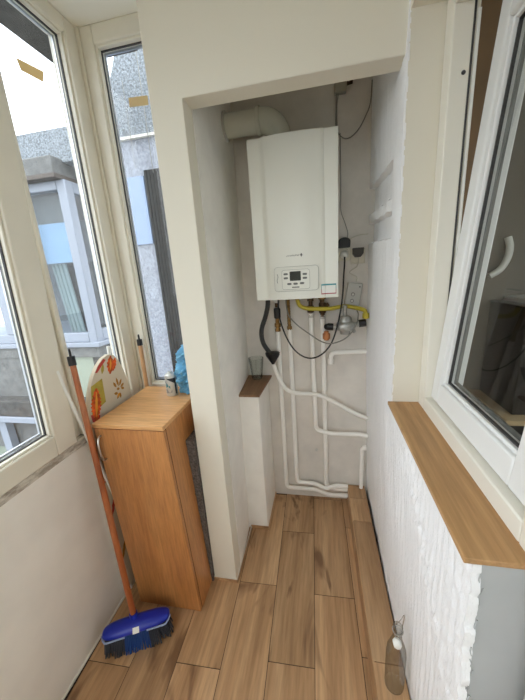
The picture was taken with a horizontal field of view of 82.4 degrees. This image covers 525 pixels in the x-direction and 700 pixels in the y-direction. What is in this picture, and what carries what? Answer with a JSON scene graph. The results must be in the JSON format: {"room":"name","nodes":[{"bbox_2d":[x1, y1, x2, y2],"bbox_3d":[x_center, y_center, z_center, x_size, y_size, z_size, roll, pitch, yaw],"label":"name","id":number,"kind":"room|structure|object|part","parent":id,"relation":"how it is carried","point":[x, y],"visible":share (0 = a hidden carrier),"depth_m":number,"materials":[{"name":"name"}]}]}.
{"room":"enclosed balcony","nodes":[
{"label":"enclosed balcony","id":0,"kind":"room"},
{"bbox_2d":[0,442,134,699],"bbox_3d":[-1.080,1.199,0.203,0.208,0.938,3.850,-1,15,11],"label":"wall","id":1,"kind":"structure","parent":0,"point":[61,585],"depth_m":1.14,"materials":[{"name":"paint"}]},
{"bbox_2d":[0,73,79,496],"bbox_3d":[-0.914,-0.324,0.627,0.190,1.702,0.975,-1,15,11],"label":"window","id":2,"kind":"structure","parent":1,"relation":"in","point":[21,277],"depth_m":1.01,"materials":[{"name":"white plastic"}]},
{"bbox_3d":[-0.974,-0.323,0.639,0.068,1.702,0.975,-1,15,11],"label":"frame","id":3,"kind":"part","parent":2,"relation":"part of","materials":[{"name":"white plastic"}]},
{"bbox_2d":[0,434,86,506],"bbox_3d":[-1.044,0.747,0.007,0.050,0.030,3.630,-1,15,11],"label":"trim","id":4,"kind":"structure","parent":1,"relation":"on","point":[81,440],"depth_m":1.09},
{"bbox_2d":[0,0,139,433],"bbox_3d":[-0.833,-0.508,1.305,0.085,1.702,0.434,-1,15,11],"label":"window","id":5,"kind":"structure","parent":1,"relation":"in","point":[60,32],"depth_m":1.34,"materials":[{"name":"white plastic"}]},
{"bbox_2d":[16,58,43,81],"bbox_3d":[-0.865,-1.048,1.123,0.001,0.051,0.117,-1,15,11],"label":"scrap","id":6,"kind":"object","parent":5,"relation":"attached to","point":[25,67],"visible":1,"depth_m":1.12,"materials":[{"name":"beige"}]},
{"bbox_2d":[61,578,134,699],"bbox_3d":[-0.959,1.615,0.232,0.007,0.006,3.630,-1,15,11],"label":"trim","id":7,"kind":"structure","parent":1,"relation":"attached to","point":[121,601],"depth_m":1.30,"materials":[{"name":"white plastic"}]},
{"bbox_2d":[47,0,136,27],"bbox_3d":[0.714,-1.113,-0.377,3.820,0.120,4.860,-1,15,11],"label":"ceiling","id":8,"kind":"structure","parent":0,"point":[79,13],"depth_m":1.22,"materials":[{"name":"white paint"}]},
{"bbox_2d":[64,493,372,699],"bbox_3d":[-0.354,1.606,0.279,1.750,0.080,4.150,-1,15,11],"label":"floor","id":9,"kind":"structure","parent":0,"point":[291,627],"depth_m":1.33,"materials":[{"name":"brown wood"}]},
{"bbox_2d":[56,346,134,588],"bbox_3d":[-0.706,0.618,1.482,0.041,1.258,0.430,-1,15,9],"label":"ironing board","id":10,"kind":"object","parent":9,"relation":"on","point":[108,387],"visible":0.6,"depth_m":1.40,"materials":[{"name":"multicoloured fabric"}]},
{"bbox_3d":[-0.711,0.632,1.397,0.015,1.217,0.259,-1,15,11],"label":"leg","id":11,"kind":"part","parent":10,"relation":"part of","materials":[{"name":"white plastic"}]},
{"bbox_2d":[67,349,173,658],"bbox_3d":[-0.604,0.655,1.218,0.317,1.306,0.258,-1,15,11],"label":"broom","id":12,"kind":"object","parent":9,"relation":"on","point":[125,634],"visible":1,"depth_m":1.29,"materials":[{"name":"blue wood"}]},
{"bbox_3d":[-0.664,0.618,1.266,0.026,1.164,0.225,-14,18,-33],"label":"handle","id":13,"kind":"part","parent":12,"relation":"part of","materials":[{"name":"brown wood"}]},
{"bbox_2d":[129,609,137,619],"bbox_3d":[-0.568,1.190,1.332,0.041,0.055,0.041,-1,15,11],"label":"socket","id":14,"kind":"object","parent":12,"relation":"attached to","point":[133,615],"depth_m":1.32,"materials":[{"name":"blue plastic"}]},
{"bbox_2d":[137,334,148,386],"bbox_3d":[-0.626,0.531,1.760,0.042,1.271,0.029,-1,15,11],"label":"wooden pole","id":15,"kind":"object","parent":9,"relation":"on","point":[139,341],"visible":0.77,"depth_m":1.62,"materials":[{"name":"brown wood"}]},
{"bbox_2d":[91,386,211,610],"bbox_3d":[-0.468,0.731,1.529,0.363,0.985,0.448,-1,15,11],"label":"base cabinet","id":16,"kind":"object","parent":9,"relation":"on","point":[141,442],"visible":0.87,"depth_m":1.34,"materials":[{"name":"brown wood"}]},
{"bbox_3d":[-0.679,0.418,1.265,0.014,0.119,0.033,-1,15,11],"label":"handle","id":17,"kind":"part","parent":16,"relation":"part of","materials":[{"name":"silver metal"}]},
{"bbox_2d":[164,371,178,395],"bbox_3d":[-0.455,0.164,1.496,0.057,0.123,0.057,-1,15,11],"label":"spray can","id":18,"kind":"object","parent":16,"relation":"on","point":[170,378],"visible":0.94,"depth_m":1.48,"materials":[{"name":"silver metal"}]},
{"bbox_2d":[174,344,189,394],"bbox_3d":[-0.359,0.082,1.490,0.130,0.273,0.133,-1,15,11],"label":"plastic bag","id":19,"kind":"object","parent":16,"relation":"on","point":[180,372],"visible":0.35,"depth_m":1.46,"materials":[{"name":"blue plastic"}]},
{"bbox_3d":[-0.312,0.731,1.527,0.057,0.966,0.395,-1,15,11],"label":"panel","id":20,"kind":"part","parent":16,"relation":"part of","materials":[{"name":"brown wood"}]},
{"bbox_2d":[186,429,214,580],"bbox_3d":[-0.282,0.782,1.589,0.043,0.829,0.249,-1,15,11],"label":"rug","id":21,"kind":"object","parent":9,"relation":"on","point":[191,443],"visible":0.22,"depth_m":1.44,"materials":[{"name":"grey fabric"}]},
{"bbox_2d":[239,383,274,526],"bbox_3d":[-0.032,0.655,1.924,0.142,0.913,0.315,-1,15,11],"label":"wall ledge","id":22,"kind":"object","parent":9,"relation":"on","point":[255,411],"visible":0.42,"depth_m":1.79,"materials":[{"name":"paint"}]},
{"bbox_2d":[239,375,271,396],"bbox_3d":[-0.049,0.211,1.795,0.160,0.012,0.325,-1,15,11],"label":"board","id":23,"kind":"object","parent":22,"relation":"on","point":[254,385],"visible":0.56,"depth_m":1.77,"materials":[{"name":"brown wood"}]},
{"bbox_2d":[192,103,248,564],"bbox_3d":[-0.197,-0.141,1.649,0.123,2.670,0.678,-1,15,11],"label":"wall","id":24,"kind":"structure","parent":0,"point":[215,156],"depth_m":1.47,"materials":[{"name":"paint"}]},
{"bbox_2d":[136,0,408,578],"bbox_3d":[0.084,-0.046,1.218,0.841,2.670,0.082,-1,15,11],"label":"wall","id":25,"kind":"structure","parent":0,"point":[197,54],"depth_m":0.99,"materials":[{"name":"beige paint"}]},
{"bbox_2d":[214,492,276,582],"bbox_3d":[-0.027,1.117,1.846,0.122,0.020,0.706,5,17,30],"label":"baseboard","id":26,"kind":"structure","parent":25,"relation":"attached to","point":[252,526],"depth_m":1.72,"materials":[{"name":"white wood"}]},
{"bbox_2d":[230,76,374,498],"bbox_3d":[0.295,-0.230,1.859,1.050,2.670,0.150,-1,15,11],"label":"wall","id":27,"kind":"structure","parent":0,"point":[313,107],"depth_m":1.81,"materials":[{"name":"white paint"}]},
{"bbox_2d":[246,126,337,300],"bbox_3d":[0.172,-0.633,1.522,0.400,0.714,0.320,-1,15,11],"label":"boiler","id":28,"kind":"object","parent":27,"relation":"attached to","point":[293,175],"visible":1,"depth_m":1.37,"materials":[{"name":"white metal"}]},
{"bbox_2d":[221,105,290,141],"bbox_3d":[-0.029,-1.073,1.461,0.336,0.196,0.128,-1,15,11],"label":"flue pipe","id":29,"kind":"object","parent":28,"relation":"attached to","point":[258,120],"visible":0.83,"depth_m":1.42,"materials":[{"name":"white plastic"}]},
{"bbox_2d":[259,300,279,363],"bbox_3d":[0.042,-0.109,1.757,0.088,0.409,0.116,8,19,37],"label":"hose","id":30,"kind":"object","parent":28,"relation":"hanging from","point":[272,356],"visible":0.94,"depth_m":1.75,"materials":[{"name":"grey rubber"}]},
{"bbox_2d":[272,364,367,419],"bbox_3d":[0.351,0.253,1.837,0.572,0.374,0.042,-2,15,8],"label":"hose","id":31,"kind":"object","parent":30,"relation":"attached to","point":[276,372],"visible":1,"depth_m":1.83,"materials":[{"name":"white plastic"}]},
{"bbox_3d":[0.162,-0.342,1.440,0.210,0.114,0.004,-1,15,11],"label":"control panel","id":32,"kind":"part","parent":28,"relation":"part of","materials":[{"name":"white plastic"}]},
{"bbox_2d":[277,251,347,358],"bbox_3d":[0.288,-0.239,1.674,0.403,0.584,0.106,-4,15,1],"label":"power cable","id":33,"kind":"object","parent":28,"relation":"attached to","point":[344,254],"visible":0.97,"depth_m":1.66,"materials":[{"name":"black plastic"}]},
{"bbox_2d":[285,300,358,343],"bbox_3d":[0.333,-0.178,1.688,0.404,0.278,0.132,-1,15,11],"label":"cable","id":34,"kind":"object","parent":28,"relation":"attached to","point":[285,300],"visible":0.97,"depth_m":1.69,"materials":[{"name":"grey plastic"}]},
{"bbox_2d":[294,299,368,318],"bbox_3d":[0.383,-0.246,1.677,0.406,0.148,0.068,-1,15,10],"label":"gas hose","id":35,"kind":"object","parent":28,"relation":"attached to","point":[365,315],"visible":0.88,"depth_m":1.67,"materials":[{"name":"yellow"}]},
{"bbox_2d":[273,300,347,497],"bbox_3d":[0.319,0.337,1.895,0.435,1.376,0.068,-1,15,11],"label":"pipe","id":36,"kind":"object","parent":27,"relation":"attached to","point":[277,324],"visible":0.86,"depth_m":1.97,"materials":[{"name":"white plastic"}]},
{"bbox_2d":[286,300,347,489],"bbox_3d":[0.353,0.309,1.883,0.362,1.315,0.065,-1,15,11],"label":"pipe","id":37,"kind":"object","parent":27,"relation":"attached to","point":[289,327],"visible":0.85,"depth_m":1.94,"materials":[{"name":"white plastic"}]},
{"bbox_2d":[318,298,347,491],"bbox_3d":[0.445,0.318,1.860,0.174,1.337,0.078,-1,15,11],"label":"pipe","id":38,"kind":"object","parent":27,"relation":"attached to","point":[322,303],"visible":0.7,"depth_m":1.87,"materials":[{"name":"white plastic"}]},
{"bbox_2d":[323,331,329,340],"bbox_3d":[0.372,-0.083,1.747,0.042,0.052,0.036,-1,15,11],"label":"pipe fitting","id":39,"kind":"object","parent":38,"relation":"attached to","point":[326,335],"visible":1,"depth_m":1.73,"materials":[{"name":"orange metal"}]},
{"bbox_2d":[307,298,367,438],"bbox_3d":[0.459,0.110,1.805,0.354,0.909,0.068,-1,15,11],"label":"pipe","id":40,"kind":"object","parent":27,"relation":"attached to","point":[310,301],"visible":0.91,"depth_m":1.85,"materials":[{"name":"white plastic"}]},
{"bbox_2d":[340,133,347,237],"bbox_3d":[0.428,-0.853,1.574,0.045,0.500,0.004,-1,15,11],"label":"wire","id":41,"kind":"object","parent":27,"relation":"attached to","point":[340,133],"visible":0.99,"depth_m":1.57,"materials":[{"name":"grey"}]},
{"bbox_2d":[338,245,350,260],"bbox_3d":[0.444,-0.534,1.656,0.080,0.082,0.016,-1,15,11],"label":"wall socket","id":42,"kind":"object","parent":27,"relation":"attached to","point":[340,250],"visible":0.52,"depth_m":1.65,"materials":[{"name":"beige plastic"}]},
{"bbox_2d":[338,237,350,247],"bbox_3d":[0.442,-0.582,1.627,0.065,0.052,0.047,-1,15,11],"label":"plug adaptor","id":43,"kind":"object","parent":42,"relation":"attached to","point":[344,242],"visible":0.96,"depth_m":1.60,"materials":[{"name":"black plastic"}]},
{"bbox_2d":[324,305,366,334],"bbox_3d":[0.459,-0.168,1.674,0.230,0.168,0.106,-1,15,11],"label":"gas regulator","id":44,"kind":"object","parent":27,"relation":"attached to","point":[345,325],"visible":0.91,"depth_m":1.65,"materials":[{"name":"metal"}]},
{"bbox_3d":[0.456,-0.211,1.663,0.026,0.080,0.025,-1,15,11],"label":"stem","id":45,"kind":"part","parent":44,"relation":"part of","materials":[{"name":"metal"}]},
{"bbox_2d":[328,349,366,363],"bbox_3d":[0.507,0.038,1.775,0.235,0.090,0.033,-1,15,11],"label":"gas pipe","id":46,"kind":"object","parent":27,"relation":"attached to","point":[354,351],"visible":0.94,"depth_m":1.76,"materials":[{"name":"white plastic"}]},
{"bbox_2d":[328,358,333,363],"bbox_3d":[0.410,0.068,1.803,0.034,0.030,0.033,-1,15,11],"label":"pipe","id":47,"kind":"object","parent":46,"relation":"attached to","point":[330,360],"depth_m":1.79,"materials":[{"name":"white plastic"}]},
{"bbox_2d":[334,80,372,138],"bbox_3d":[0.444,-1.178,1.467,0.179,0.301,0.036,-1,15,11],"label":"junction box","id":48,"kind":"object","parent":27,"relation":"attached to","point":[340,88],"visible":0.73,"depth_m":1.45,"materials":[{"name":"beige plastic"}]},
{"bbox_2d":[344,282,362,305],"bbox_3d":[0.511,-0.307,1.691,0.100,0.151,0.045,-1,15,11],"label":"control box","id":49,"kind":"object","parent":27,"relation":"attached to","point":[353,290],"visible":0.9,"depth_m":1.67,"materials":[{"name":"grey plastic"}]},
{"bbox_2d":[349,247,363,281],"bbox_3d":[0.512,-0.463,1.639,0.073,0.181,0.042,-1,15,11],"label":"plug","id":50,"kind":"object","parent":49,"relation":"on","point":[357,252],"visible":1,"depth_m":1.60,"materials":[{"name":"grey plastic"}]},
{"bbox_2d":[350,248,364,263],"bbox_3d":[0.523,-0.516,1.648,0.076,0.080,0.012,-1,15,11],"label":"wall socket","id":51,"kind":"object","parent":27,"relation":"attached to","point":[354,260],"visible":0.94,"depth_m":1.65,"materials":[{"name":"beige plastic"}]},
{"bbox_2d":[359,445,366,488],"bbox_3d":[0.652,0.761,1.950,0.043,0.319,0.032,-1,15,11],"label":"pipe","id":52,"kind":"object","parent":27,"relation":"attached to","point":[364,448],"visible":1,"depth_m":1.94,"materials":[{"name":"white plastic"}]},
{"bbox_2d":[366,0,524,699],"bbox_3d":[0.361,0.238,0.074,0.189,2.670,4.650,-1,15,11],"label":"wall","id":53,"kind":"structure","parent":0,"point":[463,638],"depth_m":0.93,"materials":[{"name":"white paint"}]},
{"bbox_2d":[347,485,409,699],"bbox_3d":[0.426,1.284,0.904,0.111,0.120,2.396,-1,15,11],"label":"baseboard","id":54,"kind":"structure","parent":53,"relation":"attached to","point":[387,675],"depth_m":1.29,"materials":[{"name":"brown wood"}]},
{"bbox_2d":[392,615,404,649],"bbox_3d":[0.452,1.010,1.013,0.064,0.348,0.064,-9,16,-20],"label":"bottle","id":55,"kind":"object","parent":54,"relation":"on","point":[397,643],"visible":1,"depth_m":0.97,"materials":[{"name":"white plastic"}]},
{"bbox_2d":[388,401,524,569],"bbox_3d":[0.471,0.285,0.824,0.114,0.012,0.649,-1,15,11],"label":"windowsill","id":56,"kind":"object","parent":53,"relation":"attached to","point":[480,536],"visible":0.92,"depth_m":0.66,"materials":[{"name":"brown wood"}]},
{"bbox_2d":[418,0,524,550],"bbox_3d":[0.568,-0.290,0.641,0.178,1.192,0.658,-1,15,11],"label":"window","id":57,"kind":"structure","parent":53,"relation":"in","point":[492,452],"depth_m":0.82,"materials":[{"name":"beige plastic"}]},
{"bbox_2d":[488,236,513,277],"bbox_3d":[1.599,-0.619,2.010,0.130,0.268,0.052,-1,15,11],"label":"handle","id":58,"kind":"object","parent":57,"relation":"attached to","point":[509,242],"visible":1,"depth_m":1.99,"materials":[{"name":"white plastic"}]},
{"bbox_2d":[463,92,524,390],"bbox_3d":[1.575,0.207,-0.122,2.270,2.670,4.750,-1,15,11],"label":"wall","id":59,"kind":"structure","parent":0,"point":[511,218],"depth_m":2.03,"materials":[{"name":"grey paint"}]},
{"bbox_3d":[1.603,1.500,0.179,2.170,0.080,4.650,-1,15,11],"label":"floor","id":60,"kind":"structure","parent":0,"visible":0},
{"bbox_2d":[460,0,502,232],"bbox_3d":[0.815,-0.153,1.349,0.203,2.615,0.040,-1,15,11],"label":"curtain","id":61,"kind":"object","parent":60,"relation":"on","point":[491,9],"visible":0.02,"depth_m":1.09,"materials":[{"name":"brown fabric"}]},
{"bbox_2d":[469,295,524,435],"bbox_3d":[2.123,0.296,1.931,1.210,1.280,0.495,-1,15,11],"label":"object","id":62,"kind":"object","parent":60,"relation":"on","point":[502,382],"visible":0.54,"depth_m":1.95,"materials":[{"name":"black"}]},
{"bbox_2d":[504,295,524,303],"bbox_3d":[2.163,-0.317,1.790,1.060,0.030,0.425,-1,15,11],"label":"countertop","id":63,"kind":"structure","parent":62,"relation":"on","point":[515,298],"depth_m":1.99,"materials":[{"name":"grey plastic"}]},
{"bbox_3d":[-0.424,0.690,1.876,0.432,0.980,0.170,-1,15,11],"label":"wall","id":64,"kind":"structure","parent":0,"visible":0},
{"bbox_2d":[74,12,178,390],"bbox_3d":[-0.528,-0.586,1.521,0.580,1.702,0.130,-1,15,11],"label":"window","id":65,"kind":"structure","parent":64,"relation":"in","point":[97,41],"depth_m":1.43,"materials":[{"name":"white plastic"}]},
{"bbox_3d":[-0.769,-0.583,1.570,0.088,1.702,0.130,-1,15,11],"label":"corner post","id":66,"kind":"part","parent":65,"relation":"part of","materials":[{"name":"white plastic"}]},
{"bbox_2d":[129,95,148,106],"bbox_3d":[-0.556,-1.114,1.345,0.096,0.041,0.001,-1,15,11],"label":"scrap","id":67,"kind":"object","parent":65,"relation":"attached to","point":[140,100],"visible":1,"depth_m":1.34,"materials":[{"name":"beige"}]},
{"label":"outside","id":68,"kind":"structure","parent":0,"visible":0},
{"bbox_3d":[-8.332,9.968,-16.713,70.000,0.100,100.000,-1,15,11],"label":"ground","id":69,"kind":"structure","parent":68,"visible":0},
{"bbox_2d":[0,126,157,459],"bbox_3d":[-2.656,0.870,4.217,3.500,6.030,1.870,-1,15,11],"label":"balcony","id":70,"kind":"object","parent":69,"relation":"on","point":[46,155],"visible":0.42,"depth_m":2.94,"materials":[{"name":"grey paint"}]},
{"bbox_3d":[-2.975,0.510,4.180,2.900,0.065,1.870,-1,15,11],"label":"ledge trim","id":71,"kind":"part","parent":70,"relation":"part of","materials":[{"name":"grey plastic"}]},
{"bbox_3d":[-3.345,0.608,3.504,2.440,1.090,0.080,-1,15,11],"label":"grey panel","id":72,"kind":"part","parent":70,"relation":"part of","materials":[{"name":"concrete"}]},
{"bbox_3d":[-2.925,-0.256,4.026,3.080,0.045,1.740,-1,15,11],"label":"sill","id":73,"kind":"part","parent":70,"relation":"part of","materials":[{"name":"grey plastic"}]},
{"bbox_2d":[38,222,72,263],"bbox_3d":[-1.938,-1.013,2.854,0.410,0.355,0.010,-1,15,11],"label":"blind","id":74,"kind":"object","parent":70,"relation":"hanging from","point":[53,235],"depth_m":2.85,"materials":[{"name":"blue"}]},
{"bbox_2d":[52,264,86,331],"bbox_3d":[-1.965,-0.519,3.061,0.224,0.693,0.044,-1,15,11],"label":"curtain","id":75,"kind":"object","parent":70,"relation":"hanging from","point":[63,279],"depth_m":3.04,"materials":[{"name":"grey fabric"}]},
{"bbox_3d":[-1.900,0.589,3.207,0.510,1.090,0.050,-1,15,11],"label":"green panel","id":76,"kind":"part","parent":70,"relation":"part of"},
{"bbox_2d":[110,48,182,378],"bbox_3d":[-0.345,0.543,2.764,1.185,7.100,0.282,-1,15,11],"label":"wall","id":77,"kind":"structure","parent":69,"relation":"on","point":[128,78],"depth_m":2.29,"materials":[{"name":"grey paint"}]},
{"bbox_2d":[127,176,153,244],"bbox_3d":[-0.952,-1.071,2.324,0.155,0.480,0.014,-1,15,11],"label":"blind","id":78,"kind":"object","parent":77,"relation":"attached to","point":[137,188],"depth_m":2.31,"materials":[{"name":"blue"}]},
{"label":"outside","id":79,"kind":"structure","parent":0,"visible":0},
{"bbox_2d":[0,0,137,63],"bbox_3d":[-1.049,-1.652,1.291,0.520,0.180,0.920,-1,15,11],"label":"slab","id":80,"kind":"object","parent":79,"point":[11,18],"visible":0.16,"depth_m":1.50,"materials":[{"name":"concrete"}]}
]}

